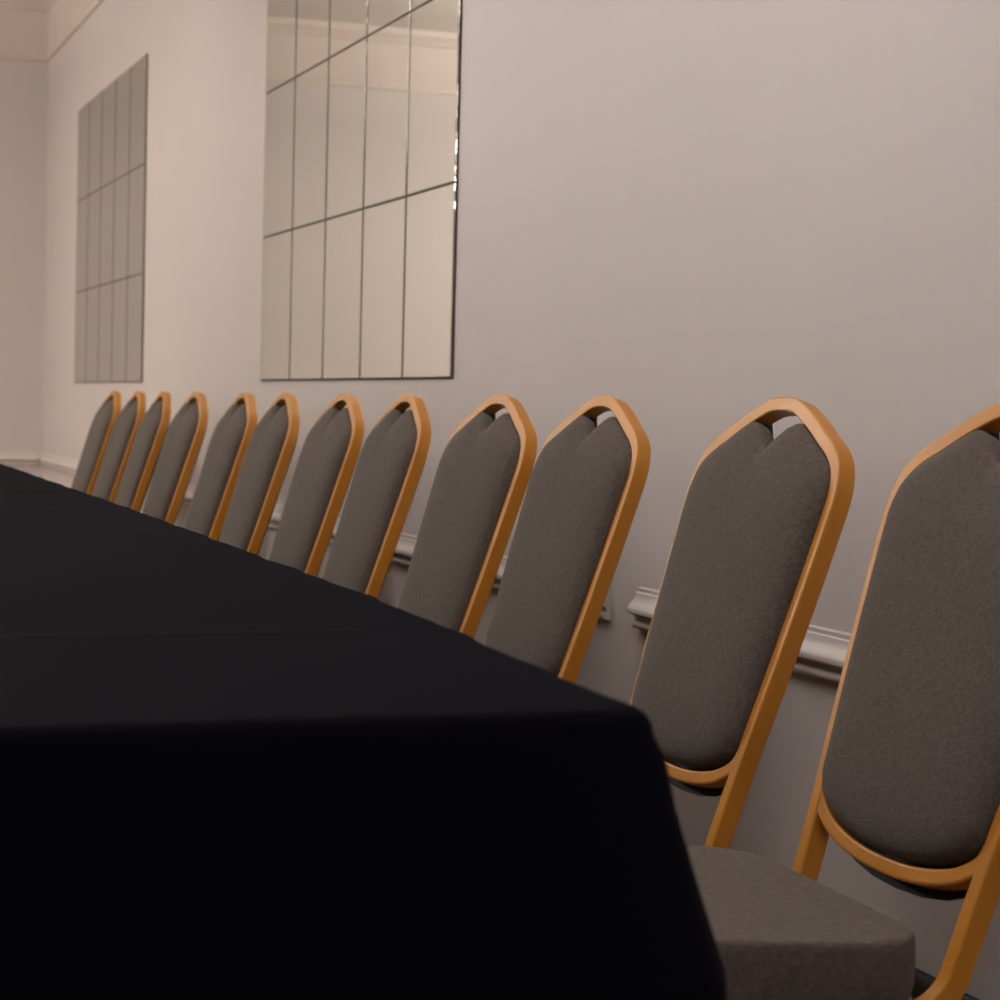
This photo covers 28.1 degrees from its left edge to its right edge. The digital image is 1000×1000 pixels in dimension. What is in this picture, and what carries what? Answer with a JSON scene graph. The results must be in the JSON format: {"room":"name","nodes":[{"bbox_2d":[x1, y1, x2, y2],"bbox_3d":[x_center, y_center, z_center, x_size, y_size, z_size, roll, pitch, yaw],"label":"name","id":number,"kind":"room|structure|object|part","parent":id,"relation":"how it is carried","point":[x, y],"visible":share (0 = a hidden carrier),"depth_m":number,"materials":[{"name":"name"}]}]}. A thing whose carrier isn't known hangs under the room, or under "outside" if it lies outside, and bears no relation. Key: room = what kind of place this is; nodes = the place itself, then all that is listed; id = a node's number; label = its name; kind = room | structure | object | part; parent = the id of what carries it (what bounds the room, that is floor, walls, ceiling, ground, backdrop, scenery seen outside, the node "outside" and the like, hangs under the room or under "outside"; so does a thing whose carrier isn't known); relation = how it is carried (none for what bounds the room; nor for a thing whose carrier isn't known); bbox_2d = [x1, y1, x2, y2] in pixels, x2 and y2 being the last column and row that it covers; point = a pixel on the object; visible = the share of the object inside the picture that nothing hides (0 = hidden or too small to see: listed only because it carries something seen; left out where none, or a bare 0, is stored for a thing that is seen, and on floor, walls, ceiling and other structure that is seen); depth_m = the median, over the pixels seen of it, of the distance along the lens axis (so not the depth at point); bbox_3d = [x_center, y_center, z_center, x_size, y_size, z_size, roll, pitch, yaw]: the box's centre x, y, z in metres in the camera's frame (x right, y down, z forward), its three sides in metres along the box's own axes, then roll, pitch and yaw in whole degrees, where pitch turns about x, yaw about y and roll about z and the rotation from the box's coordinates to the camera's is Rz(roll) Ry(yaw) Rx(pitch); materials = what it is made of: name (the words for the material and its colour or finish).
{"room":"event hall","nodes":[
{"label":"event hall","id":0,"kind":"room"},
{"bbox_2d":[0,58,47,477],"bbox_3d":[-5.093,-1.177,9.704,5.650,3.000,0.200,0,3,-21],"label":"wall","id":1,"kind":"structure","parent":0,"point":[23,83],"depth_m":10.55,"materials":[{"name":"paint"}]},
{"bbox_2d":[0,451,37,465],"bbox_3d":[-5.090,-0.238,9.637,5.623,0.072,0.026,0,3,-21],"label":"trim","id":2,"kind":"structure","parent":1,"relation":"attached to","point":[6,458],"depth_m":10.59,"materials":[{"name":"grey paint"}]},
{"bbox_2d":[0,0,47,61],"bbox_3d":[-5.015,-2.498,9.522,5.650,0.340,0.055,0,3,-21],"label":"trim","id":3,"kind":"structure","parent":1,"relation":"attached to","point":[23,23],"depth_m":10.48,"materials":[{"name":"beige paint"}]},
{"bbox_2d":[42,0,999,999],"bbox_3d":[0.116,-0.783,4.126,0.200,3.000,14.320,0,3,-21],"label":"wall","id":4,"kind":"structure","parent":0,"point":[693,215],"depth_m":3.40,"materials":[{"name":"paint"}]},
{"bbox_2d":[40,0,103,61],"bbox_3d":[0.030,-2.112,4.019,0.055,0.340,13.920,0,3,-21],"label":"trim","id":5,"kind":"structure","parent":4,"relation":"attached to","point":[65,17],"depth_m":9.98,"materials":[{"name":"beige paint"}]},
{"bbox_2d":[74,53,147,382],"bbox_3d":[-1.712,-1.158,8.721,0.006,1.293,1.775,0,3,-21],"label":"wall mirror","id":6,"kind":"object","parent":4,"relation":"attached to","point":[112,127],"visible":1,"depth_m":8.57,"materials":[{"name":"silver mirror"}]},
{"bbox_3d":[-1.973,-0.766,9.405,0.002,0.428,0.352,0,3,-21],"label":"mirror pane","id":7,"kind":"part","parent":6,"relation":"part of","materials":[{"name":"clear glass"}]},
{"bbox_3d":[-1.962,-1.196,9.385,0.002,0.428,0.352,0,3,-21],"label":"mirror pane","id":8,"kind":"part","parent":6,"relation":"part of","materials":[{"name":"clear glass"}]},
{"bbox_3d":[-1.952,-1.626,9.364,0.002,0.428,0.352,0,3,-21],"label":"mirror pane","id":9,"kind":"part","parent":6,"relation":"part of","materials":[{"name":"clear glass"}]},
{"bbox_3d":[-1.849,-0.747,9.073,0.002,0.428,0.352,0,3,-21],"label":"mirror pane","id":10,"kind":"part","parent":6,"relation":"part of","materials":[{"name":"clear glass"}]},
{"bbox_3d":[-1.838,-1.177,9.053,0.002,0.428,0.352,0,3,-21],"label":"mirror pane","id":11,"kind":"part","parent":6,"relation":"part of","materials":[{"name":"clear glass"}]},
{"bbox_3d":[-1.827,-1.608,9.032,0.002,0.428,0.352,0,3,-21],"label":"mirror pane","id":12,"kind":"part","parent":6,"relation":"part of","materials":[{"name":"clear glass"}]},
{"bbox_3d":[-1.725,-0.728,8.741,0.002,0.428,0.352,0,3,-21],"label":"mirror pane","id":13,"kind":"part","parent":6,"relation":"part of","materials":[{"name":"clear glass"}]},
{"bbox_3d":[-1.714,-1.158,8.721,0.002,0.428,0.352,0,3,-21],"label":"mirror pane","id":14,"kind":"part","parent":6,"relation":"part of","materials":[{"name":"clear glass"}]},
{"bbox_3d":[-1.703,-1.589,8.700,0.002,0.428,0.352,0,3,-21],"label":"mirror pane","id":15,"kind":"part","parent":6,"relation":"part of","materials":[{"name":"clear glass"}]},
{"bbox_3d":[-1.601,-0.709,8.409,0.002,0.428,0.352,0,3,-21],"label":"mirror pane","id":16,"kind":"part","parent":6,"relation":"part of","materials":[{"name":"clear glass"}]},
{"bbox_3d":[-1.590,-1.140,8.389,0.002,0.428,0.352,0,3,-21],"label":"mirror pane","id":17,"kind":"part","parent":6,"relation":"part of","materials":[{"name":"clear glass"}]},
{"bbox_3d":[-1.579,-1.570,8.368,0.002,0.428,0.352,0,3,-21],"label":"mirror pane","id":18,"kind":"part","parent":6,"relation":"part of","materials":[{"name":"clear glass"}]},
{"bbox_3d":[-1.476,-0.691,8.077,0.002,0.428,0.352,0,3,-21],"label":"mirror pane","id":19,"kind":"part","parent":6,"relation":"part of","materials":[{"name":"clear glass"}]},
{"bbox_3d":[-1.466,-1.121,8.057,0.002,0.428,0.352,0,3,-21],"label":"mirror pane","id":20,"kind":"part","parent":6,"relation":"part of","materials":[{"name":"clear glass"}]},
{"bbox_3d":[-1.455,-1.551,8.036,0.002,0.428,0.352,0,3,-21],"label":"mirror pane","id":21,"kind":"part","parent":6,"relation":"part of","materials":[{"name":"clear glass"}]},
{"bbox_2d":[38,452,611,619],"bbox_3d":[-1.130,-0.020,7.116,0.026,0.072,7.535,0,3,-21],"label":"trim","id":22,"kind":"structure","parent":4,"relation":"attached to","point":[403,553],"depth_m":5.24,"materials":[{"name":"grey paint"}]},
{"bbox_2d":[260,0,461,380],"bbox_3d":[-0.400,-0.961,5.212,0.006,1.293,1.775,0,3,-21],"label":"wall mirror","id":23,"kind":"object","parent":4,"relation":"attached to","point":[362,114],"visible":1,"depth_m":5.08,"materials":[{"name":"silver mirror"}]},
{"bbox_3d":[-0.661,-0.568,5.896,0.002,0.428,0.352,0,3,-21],"label":"mirror pane","id":24,"kind":"part","parent":23,"relation":"part of","materials":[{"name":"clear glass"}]},
{"bbox_3d":[-0.650,-0.999,5.875,0.002,0.428,0.352,0,3,-21],"label":"mirror pane","id":25,"kind":"part","parent":23,"relation":"part of","materials":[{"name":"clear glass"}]},
{"bbox_3d":[-0.639,-1.429,5.855,0.002,0.428,0.352,0,3,-21],"label":"mirror pane","id":26,"kind":"part","parent":23,"relation":"part of","materials":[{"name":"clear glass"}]},
{"bbox_3d":[-0.536,-0.549,5.564,0.002,0.428,0.352,0,3,-21],"label":"mirror pane","id":27,"kind":"part","parent":23,"relation":"part of","materials":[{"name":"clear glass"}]},
{"bbox_3d":[-0.526,-0.980,5.543,0.002,0.428,0.352,0,3,-21],"label":"mirror pane","id":28,"kind":"part","parent":23,"relation":"part of","materials":[{"name":"clear glass"}]},
{"bbox_3d":[-0.515,-1.410,5.523,0.002,0.428,0.352,0,3,-21],"label":"mirror pane","id":29,"kind":"part","parent":23,"relation":"part of","materials":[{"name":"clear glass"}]},
{"bbox_3d":[-0.412,-0.530,5.232,0.002,0.428,0.352,0,3,-21],"label":"mirror pane","id":30,"kind":"part","parent":23,"relation":"part of","materials":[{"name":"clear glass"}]},
{"bbox_3d":[-0.401,-0.961,5.211,0.002,0.428,0.352,0,3,-21],"label":"mirror pane","id":31,"kind":"part","parent":23,"relation":"part of","materials":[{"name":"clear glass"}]},
{"bbox_3d":[-0.391,-1.391,5.191,0.002,0.428,0.352,0,3,-21],"label":"mirror pane","id":32,"kind":"part","parent":23,"relation":"part of","materials":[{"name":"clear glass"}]},
{"bbox_3d":[-0.288,-0.512,4.900,0.002,0.428,0.352,0,3,-21],"label":"mirror pane","id":33,"kind":"part","parent":23,"relation":"part of","materials":[{"name":"clear glass"}]},
{"bbox_3d":[-0.277,-0.942,4.879,0.002,0.428,0.352,0,3,-21],"label":"mirror pane","id":34,"kind":"part","parent":23,"relation":"part of","materials":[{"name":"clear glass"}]},
{"bbox_3d":[-0.266,-1.373,4.859,0.002,0.428,0.352,0,3,-21],"label":"mirror pane","id":35,"kind":"part","parent":23,"relation":"part of","materials":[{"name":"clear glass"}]},
{"bbox_3d":[-0.142,-1.354,4.527,0.002,0.428,0.352,0,3,-21],"label":"mirror pane","id":36,"kind":"part","parent":23,"relation":"part of","materials":[{"name":"clear glass"}]},
{"bbox_3d":[-0.164,-0.493,4.567,0.002,0.428,0.352,0,3,-21],"label":"mirror pane","id":37,"kind":"part","parent":23,"relation":"part of","materials":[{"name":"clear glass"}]},
{"bbox_3d":[-0.153,-0.923,4.547,0.002,0.428,0.352,0,3,-21],"label":"mirror pane","id":38,"kind":"part","parent":23,"relation":"part of","materials":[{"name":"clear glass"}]},
{"bbox_2d":[626,587,850,682],"bbox_3d":[1.327,0.352,0.548,0.026,0.072,6.260,0,3,-21],"label":"trim","id":39,"kind":"structure","parent":4,"relation":"attached to","point":[823,651],"depth_m":2.88,"materials":[{"name":"grey paint"}]},
{"bbox_2d":[911,967,979,999],"bbox_3d":[-0.021,0.625,4.154,0.018,0.180,13.920,0,3,-21],"label":"baseboard","id":40,"kind":"structure","parent":4,"relation":"attached to","point":[923,981],"depth_m":2.61,"materials":[{"name":"black"}]},
{"bbox_3d":[-2.662,0.745,3.173,6.050,0.100,14.320,0,3,-21],"label":"floor","id":41,"kind":"structure","parent":0,"visible":0},
{"bbox_2d":[71,391,120,494],"bbox_3d":[-1.654,0.075,7.057,0.604,0.935,0.397,0,3,-20],"label":"banquet chair","id":42,"kind":"object","parent":41,"relation":"on","point":[101,427],"visible":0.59,"depth_m":7.00,"materials":[{"name":"grey fabric"}]},
{"bbox_3d":[-1.640,-0.110,7.052,0.584,0.565,0.380,0,3,-20],"label":"frame","id":43,"kind":"part","parent":42,"relation":"part of","materials":[{"name":"gold metal"}]},
{"bbox_2d":[92,391,145,502],"bbox_3d":[-1.490,0.099,6.623,0.604,0.935,0.397,0,3,-19],"label":"banquet chair","id":44,"kind":"object","parent":41,"relation":"on","point":[125,428],"visible":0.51,"depth_m":6.56,"materials":[{"name":"grey fabric"}]},
{"bbox_3d":[-1.476,-0.086,6.617,0.584,0.565,0.380,0,3,-19],"label":"frame","id":45,"kind":"part","parent":44,"relation":"part of","materials":[{"name":"gold metal"}]},
{"bbox_2d":[114,391,170,511],"bbox_3d":[-1.341,0.121,6.235,0.604,0.935,0.397,1,3,-18],"label":"banquet chair","id":46,"kind":"object","parent":41,"relation":"on","point":[152,430],"visible":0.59,"depth_m":6.15,"materials":[{"name":"grey fabric"}]},
{"bbox_2d":[142,391,207,524],"bbox_3d":[-1.156,0.150,5.723,0.604,0.935,0.397,0,3,-21],"label":"banquet chair","id":47,"kind":"object","parent":41,"relation":"on","point":[184,437],"visible":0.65,"depth_m":5.67,"materials":[{"name":"grey fabric"}]},
{"bbox_3d":[-1.142,-0.035,5.718,0.584,0.565,0.380,0,3,-21],"label":"frame","id":48,"kind":"part","parent":47,"relation":"part of","materials":[{"name":"gold metal"}]},
{"bbox_2d":[184,392,256,540],"bbox_3d":[-0.950,0.181,5.188,0.604,0.935,0.397,1,3,-19],"label":"banquet chair","id":49,"kind":"object","parent":41,"relation":"on","point":[230,439],"visible":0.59,"depth_m":5.13,"materials":[{"name":"grey fabric"}]},
{"bbox_3d":[-0.936,-0.004,5.182,0.584,0.565,0.380,1,3,-19],"label":"frame","id":50,"kind":"part","parent":49,"relation":"part of","materials":[{"name":"gold metal"}]},
{"bbox_2d":[219,392,299,554],"bbox_3d":[-0.801,0.203,4.795,0.604,0.935,0.397,1,3,-19],"label":"banquet chair","id":51,"kind":"object","parent":41,"relation":"on","point":[270,449],"visible":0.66,"depth_m":4.73,"materials":[{"name":"grey fabric"}]},
{"bbox_3d":[-0.787,0.018,4.789,0.584,0.565,0.380,1,3,-19],"label":"frame","id":52,"kind":"part","parent":51,"relation":"part of","materials":[{"name":"gold metal"}]},
{"bbox_2d":[269,393,364,576],"bbox_3d":[-0.617,0.231,4.299,0.604,0.935,0.397,0,3,-19],"label":"banquet chair","id":53,"kind":"object","parent":41,"relation":"on","point":[330,451],"visible":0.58,"depth_m":4.25,"materials":[{"name":"grey fabric"}]},
{"bbox_3d":[-0.603,0.046,4.293,0.584,0.565,0.380,0,3,-19],"label":"frame","id":54,"kind":"part","parent":53,"relation":"part of","materials":[{"name":"gold metal"}]},
{"bbox_2d":[323,394,430,598],"bbox_3d":[-0.461,0.254,3.887,0.604,0.935,0.397,1,3,-19],"label":"banquet chair","id":55,"kind":"object","parent":41,"relation":"on","point":[392,458],"visible":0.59,"depth_m":3.84,"materials":[{"name":"grey fabric"}]},
{"bbox_3d":[-0.447,0.069,3.882,0.584,0.565,0.380,1,3,-19],"label":"frame","id":56,"kind":"part","parent":55,"relation":"part of","materials":[{"name":"gold metal"}]},
{"bbox_2d":[398,395,536,637],"bbox_3d":[-0.272,0.284,3.358,0.604,0.935,0.397,0,3,-22],"label":"banquet chair","id":57,"kind":"object","parent":41,"relation":"on","point":[484,470],"visible":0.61,"depth_m":3.34,"materials":[{"name":"grey fabric"}]},
{"bbox_3d":[-0.259,0.099,3.353,0.584,0.565,0.380,0,3,-22],"label":"frame","id":58,"kind":"part","parent":57,"relation":"part of","materials":[{"name":"gold metal"}]},
{"bbox_2d":[485,396,650,682],"bbox_3d":[-0.115,0.306,2.974,0.604,0.935,0.397,0,3,-21],"label":"banquet chair","id":59,"kind":"object","parent":41,"relation":"on","point":[587,481],"visible":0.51,"depth_m":2.96,"materials":[{"name":"grey fabric"}]},
{"bbox_2d":[630,397,854,848],"bbox_3d":[0.071,0.340,2.355,0.604,0.935,0.397,0,3,-20],"label":"banquet chair","id":60,"kind":"object","parent":41,"relation":"on","point":[762,519],"visible":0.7,"depth_m":2.33,"materials":[{"name":"grey fabric"}]},
{"bbox_2d":[686,403,999,999],"bbox_3d":[0.235,0.366,1.881,0.604,0.935,0.397,0,3,-20],"label":"banquet chair","id":61,"kind":"object","parent":41,"relation":"on","point":[907,784],"visible":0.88,"depth_m":1.89,"materials":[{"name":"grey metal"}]},
{"bbox_2d":[686,845,915,999],"bbox_3d":[0.135,0.389,1.845,0.391,0.076,0.397,0,3,-20],"label":"seat cushion","id":62,"kind":"object","parent":61,"relation":"on","point":[780,933],"depth_m":1.72,"materials":[{"name":"grey fabric"}]},
{"bbox_3d":[0.249,0.181,1.875,0.584,0.565,0.380,0,3,-20],"label":"frame","id":63,"kind":"part","parent":61,"relation":"part of","materials":[{"name":"gold metal"}]},
{"bbox_3d":[-1.467,0.323,3.853,1.100,0.738,6.000,0,3,-21],"label":"banquet table","id":64,"kind":"object","parent":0,"visible":0},
{"bbox_2d":[0,464,727,999],"bbox_3d":[-1.456,0.315,3.850,1.217,0.725,6.389,0,3,-21],"label":"tablecloth","id":65,"kind":"object","parent":64,"relation":"on","point":[228,772],"visible":1,"depth_m":1.09,"materials":[{"name":"black fabric"}]}
]}

